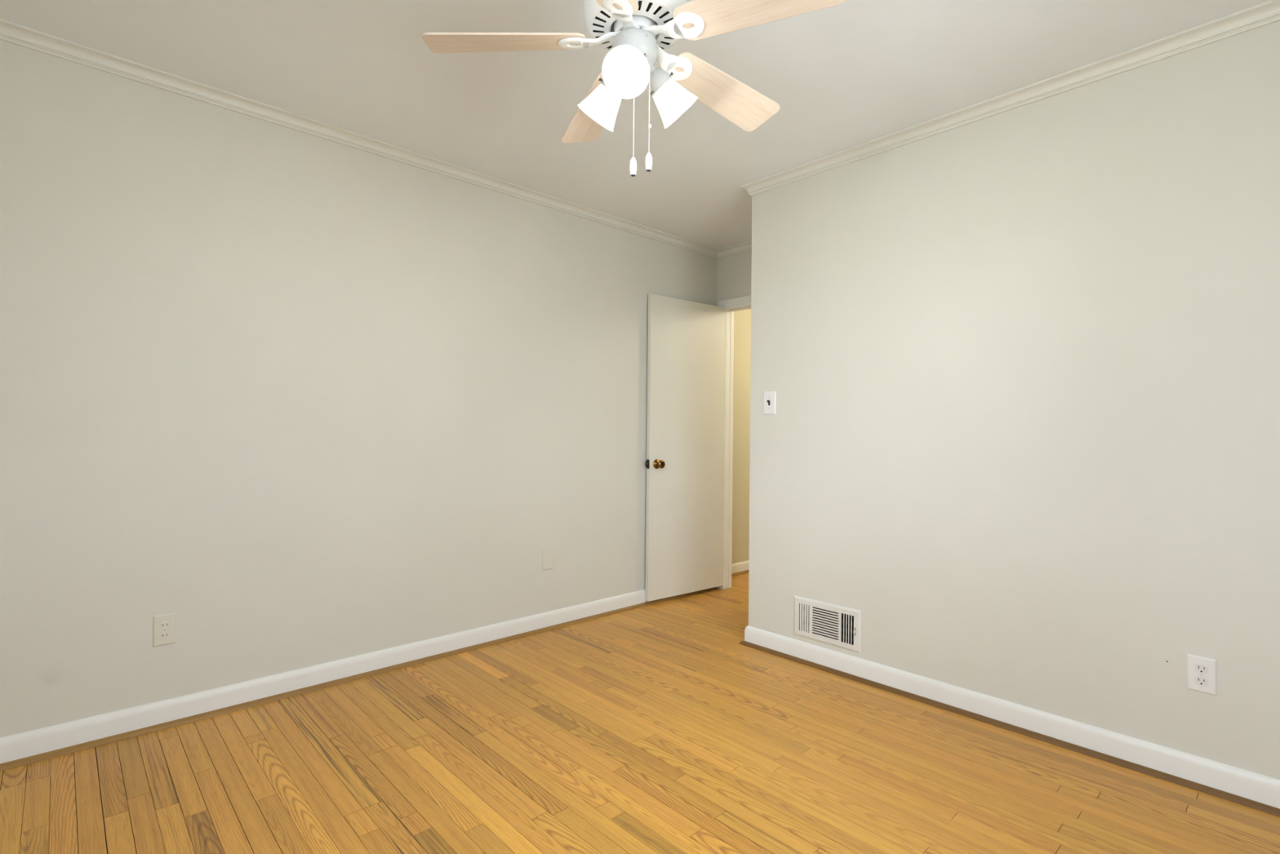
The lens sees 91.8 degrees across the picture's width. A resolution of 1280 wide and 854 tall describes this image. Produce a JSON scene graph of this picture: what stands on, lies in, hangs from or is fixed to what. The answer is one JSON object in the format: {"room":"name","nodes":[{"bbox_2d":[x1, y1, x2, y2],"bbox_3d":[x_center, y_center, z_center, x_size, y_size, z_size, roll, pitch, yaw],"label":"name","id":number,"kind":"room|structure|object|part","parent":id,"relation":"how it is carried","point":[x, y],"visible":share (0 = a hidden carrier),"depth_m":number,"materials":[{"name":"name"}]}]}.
{"room":"empty bedroom","nodes":[
{"label":"empty bedroom","id":0,"kind":"room"},
{"bbox_2d":[0,40,717,737],"bbox_3d":[-1.020,-0.083,3.138,4.200,2.440,0.120,1,-1,-43],"label":"wall","id":1,"kind":"structure","parent":0,"point":[300,398],"depth_m":2.58,"materials":[{"name":"beige paint"}]},
{"bbox_2d":[152,612,176,647],"bbox_3d":[-1.787,0.762,2.334,0.070,0.115,0.008,1,-1,-43],"label":"wall outlet","id":2,"kind":"object","parent":1,"relation":"attached to","point":[164,626],"visible":1,"depth_m":2.33,"materials":[{"name":"beige plastic"}]},
{"bbox_2d":[160,631,168,638],"bbox_3d":[-1.786,0.782,2.333,0.026,0.021,0.005,1,-1,-43],"label":"socket","id":3,"kind":"object","parent":2,"relation":"attached to","point":[162,634],"depth_m":2.33,"materials":[{"name":"beige plastic"}]},
{"bbox_2d":[160,621,169,627],"bbox_3d":[-1.786,0.743,2.333,0.026,0.021,0.005,1,-1,-43],"label":"socket","id":4,"kind":"object","parent":2,"relation":"attached to","point":[163,624],"depth_m":2.33,"materials":[{"name":"beige plastic"}]},
{"bbox_2d":[0,589,647,763],"bbox_3d":[-0.942,1.089,3.122,4.080,0.097,0.014,1,-1,-43],"label":"baseboard","id":5,"kind":"structure","parent":1,"relation":"attached to","point":[33,742],"depth_m":2.57,"materials":[{"name":"white paint"}]},
{"bbox_2d":[0,586,716,771],"bbox_3d":[-0.925,1.130,3.115,4.066,0.017,0.020,1,-1,-43],"label":"trim","id":6,"kind":"structure","parent":1,"relation":"attached to","point":[69,749],"depth_m":2.58,"materials":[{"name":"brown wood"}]},
{"bbox_2d":[0,18,718,258],"bbox_3d":[-0.908,-1.277,3.127,4.080,0.050,0.045,1,-1,-43],"label":"crown molding","id":7,"kind":"structure","parent":1,"relation":"attached to","point":[10,32],"depth_m":2.61,"materials":[{"name":"white paint"}]},
{"bbox_2d":[542,548,552,570],"bbox_3d":[-0.523,0.751,3.519,0.072,0.115,0.007,1,-1,-43],"label":"blank cover plate","id":8,"kind":"object","parent":1,"relation":"attached to","point":[547,554],"visible":1,"depth_m":3.51,"materials":[{"name":"beige plastic"}]},
{"bbox_2d":[644,293,725,601],"bbox_3d":[0.337,0.135,4.211,0.721,1.990,0.089,1,-1,-39],"label":"door","id":9,"kind":"structure","parent":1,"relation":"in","point":[684,464],"depth_m":4.20,"materials":[{"name":"beige paint"}]},
{"bbox_3d":[0.131,0.240,4.018,0.053,0.053,0.048,1,-1,-39],"label":"knob","id":10,"kind":"part","parent":9,"relation":"part of","materials":[{"name":"gold metal"}]},
{"bbox_2d":[0,0,1271,249],"bbox_3d":[0.746,-1.340,2.518,5.900,0.100,4.140,1,-1,-43],"label":"ceiling","id":11,"kind":"structure","parent":0,"point":[848,74],"depth_m":2.26,"materials":[{"name":"paint"}]},
{"bbox_2d":[421,0,845,176],"bbox_3d":[0.012,-0.972,1.626,1.007,0.662,1.038,1,-1,-43],"label":"ceiling fan","id":12,"kind":"object","parent":11,"relation":"hanging from","point":[635,33],"visible":1,"depth_m":1.58,"materials":[{"name":"white wood"}]},
{"bbox_3d":[-0.343,-0.987,1.592,0.405,0.006,0.134,-3,14,-4],"label":"fan blade","id":13,"kind":"part","parent":12,"relation":"part of","materials":[{"name":"brown wood"}]},
{"bbox_3d":[-0.135,-0.983,1.919,0.134,0.006,0.405,-15,2,-22],"label":"fan blade","id":14,"kind":"part","parent":12,"relation":"part of","materials":[{"name":"brown wood"}]},
{"bbox_3d":[-0.106,-0.865,1.679,0.115,0.127,0.127,1,-1,-43],"label":"lamp shade","id":15,"kind":"part","parent":12,"relation":"part of","materials":[{"name":"white glass"}]},
{"bbox_3d":[-0.095,-0.987,1.293,0.134,0.006,0.405,15,7,13],"label":"fan blade","id":16,"kind":"part","parent":12,"relation":"part of","materials":[{"name":"brown wood"}]},
{"bbox_3d":[-0.029,-0.865,1.493,0.124,0.127,0.120,1,-1,-43],"label":"lamp shade","id":17,"kind":"part","parent":12,"relation":"part of","materials":[{"name":"white glass"}]},
{"bbox_3d":[-0.028,-0.876,1.509,0.068,0.075,0.064,1,-1,-43],"label":"light bulb","id":18,"kind":"part","parent":12,"relation":"part of","materials":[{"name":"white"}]},
{"bbox_3d":[-0.016,-0.805,1.587,0.003,0.240,0.003,1,0,-21],"label":"pull chain","id":19,"kind":"part","parent":12,"relation":"part of","materials":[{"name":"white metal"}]},
{"bbox_3d":[0.024,-0.826,1.589,0.003,0.255,0.003,0,0,24],"label":"pull chain","id":20,"kind":"part","parent":12,"relation":"part of","materials":[{"name":"white metal"}]},
{"bbox_3d":[0.096,-0.863,1.649,0.126,0.127,0.112,1,-1,-43],"label":"lamp shade","id":21,"kind":"part","parent":12,"relation":"part of","materials":[{"name":"white glass"}]},
{"bbox_3d":[0.240,-0.980,1.823,0.405,0.006,0.134,6,-18,-40],"label":"fan blade","id":22,"kind":"part","parent":12,"relation":"part of","materials":[{"name":"beige wood"}]},
{"bbox_3d":[0.265,-0.982,1.436,0.405,0.006,0.134,5,-13,32],"label":"fan blade","id":23,"kind":"part","parent":12,"relation":"part of","materials":[{"name":"brown wood"}]},
{"bbox_2d":[0,572,1279,853],"bbox_3d":[1.090,1.200,1.996,6.053,0.100,6.760,1,-1,-43],"label":"floor","id":24,"kind":"structure","parent":0,"point":[650,729],"depth_m":2.03,"materials":[{"name":"brown wood"}]},
{"bbox_2d":[716,250,751,306],"bbox_3d":[0.895,-0.057,4.224,0.080,2.440,1.154,1,-1,-43],"label":"wall","id":25,"kind":"structure","parent":0,"point":[734,271],"depth_m":4.42,"materials":[{"name":"beige paint"}]},
{"bbox_2d":[716,295,751,589],"bbox_3d":[0.889,0.126,4.216,0.095,2.075,0.861,1,-1,-43],"label":"door frame","id":26,"kind":"structure","parent":25,"relation":"attached to","point":[730,313],"depth_m":4.48,"materials":[{"name":"white paint"}]},
{"bbox_2d":[717,240,751,258],"bbox_3d":[0.861,-1.252,4.189,0.045,0.050,0.914,1,-1,-43],"label":"crown molding","id":27,"kind":"structure","parent":25,"relation":"attached to","point":[745,246],"depth_m":4.39,"materials":[{"name":"white paint"}]},
{"bbox_2d":[731,308,751,564],"bbox_3d":[1.606,-0.050,4.226,2.120,2.440,2.412,1,-1,-43],"label":"wall","id":28,"kind":"structure","parent":0,"point":[742,318],"depth_m":4.97,"materials":[{"name":"beige paint"}]},
{"bbox_2d":[731,560,748,573],"bbox_3d":[1.027,1.128,5.164,1.415,0.087,0.014,1,-1,-43],"label":"baseboard","id":29,"kind":"structure","parent":28,"relation":"attached to","point":[742,566],"depth_m":4.94,"materials":[{"name":"white paint"}]},
{"bbox_2d":[731,569,748,576],"bbox_3d":[1.033,1.163,5.146,1.401,0.017,0.020,1,-1,-43],"label":"trim","id":30,"kind":"structure","parent":28,"relation":"attached to","point":[746,571],"depth_m":4.91,"materials":[{"name":"brown wood"}]},
{"bbox_2d":[748,21,1279,779],"bbox_3d":[1.824,-0.059,2.582,0.809,2.440,2.754,1,-1,-43],"label":"wall","id":31,"kind":"structure","parent":0,"point":[1022,364],"depth_m":2.30,"materials":[{"name":"beige paint"}]},
{"bbox_2d":[763,391,776,414],"bbox_3d":[0.666,-0.125,3.212,0.021,0.120,0.076,1,-1,-43],"label":"light switch","id":32,"kind":"object","parent":31,"relation":"attached to","point":[769,397],"visible":1,"depth_m":3.21,"materials":[{"name":"white plastic"}]},
{"bbox_2d":[793,595,861,653],"bbox_3d":[0.915,0.938,2.993,0.112,0.196,0.354,1,-1,-43],"label":"air vent","id":33,"kind":"object","parent":31,"relation":"in","point":[839,626],"visible":0.98,"depth_m":2.97,"materials":[{"name":"white metal"}]},
{"bbox_2d":[739,640,1279,817],"bbox_3d":[1.442,1.148,2.342,0.020,0.017,2.654,1,-1,-43],"label":"trim","id":34,"kind":"structure","parent":31,"relation":"attached to","point":[1251,803],"depth_m":2.28,"materials":[{"name":"brown wood"}]},
{"bbox_2d":[740,0,1279,195],"bbox_3d":[1.468,-1.259,2.358,0.045,0.050,2.679,1,-1,-43],"label":"crown molding","id":35,"kind":"structure","parent":31,"relation":"attached to","point":[1266,13],"depth_m":2.30,"materials":[{"name":"white paint"}]},
{"bbox_2d":[744,625,1279,808],"bbox_3d":[1.467,1.108,2.341,0.014,0.097,2.648,1,-1,-43],"label":"baseboard","id":36,"kind":"structure","parent":31,"relation":"attached to","point":[1260,788],"depth_m":2.29,"materials":[{"name":"white paint"}]},
{"bbox_2d":[1186,653,1217,695],"bbox_3d":[1.802,0.795,1.992,0.008,0.113,0.072,1,-1,-43],"label":"wall outlet","id":37,"kind":"object","parent":31,"relation":"attached to","point":[1202,672],"visible":1,"depth_m":1.99,"materials":[{"name":"white plastic"}]},
{"bbox_2d":[1194,675,1208,686],"bbox_3d":[1.801,0.815,1.991,0.005,0.028,0.034,1,-1,-43],"label":"socket","id":38,"kind":"object","parent":37,"relation":"attached to","point":[1199,681],"depth_m":1.99,"materials":[{"name":"white plastic"}]},
{"bbox_2d":[1194,663,1208,674],"bbox_3d":[1.802,0.776,1.992,0.005,0.028,0.034,1,-1,-43],"label":"socket","id":39,"kind":"object","parent":37,"relation":"attached to","point":[1199,668],"depth_m":1.99,"materials":[{"name":"white plastic"}]}
]}

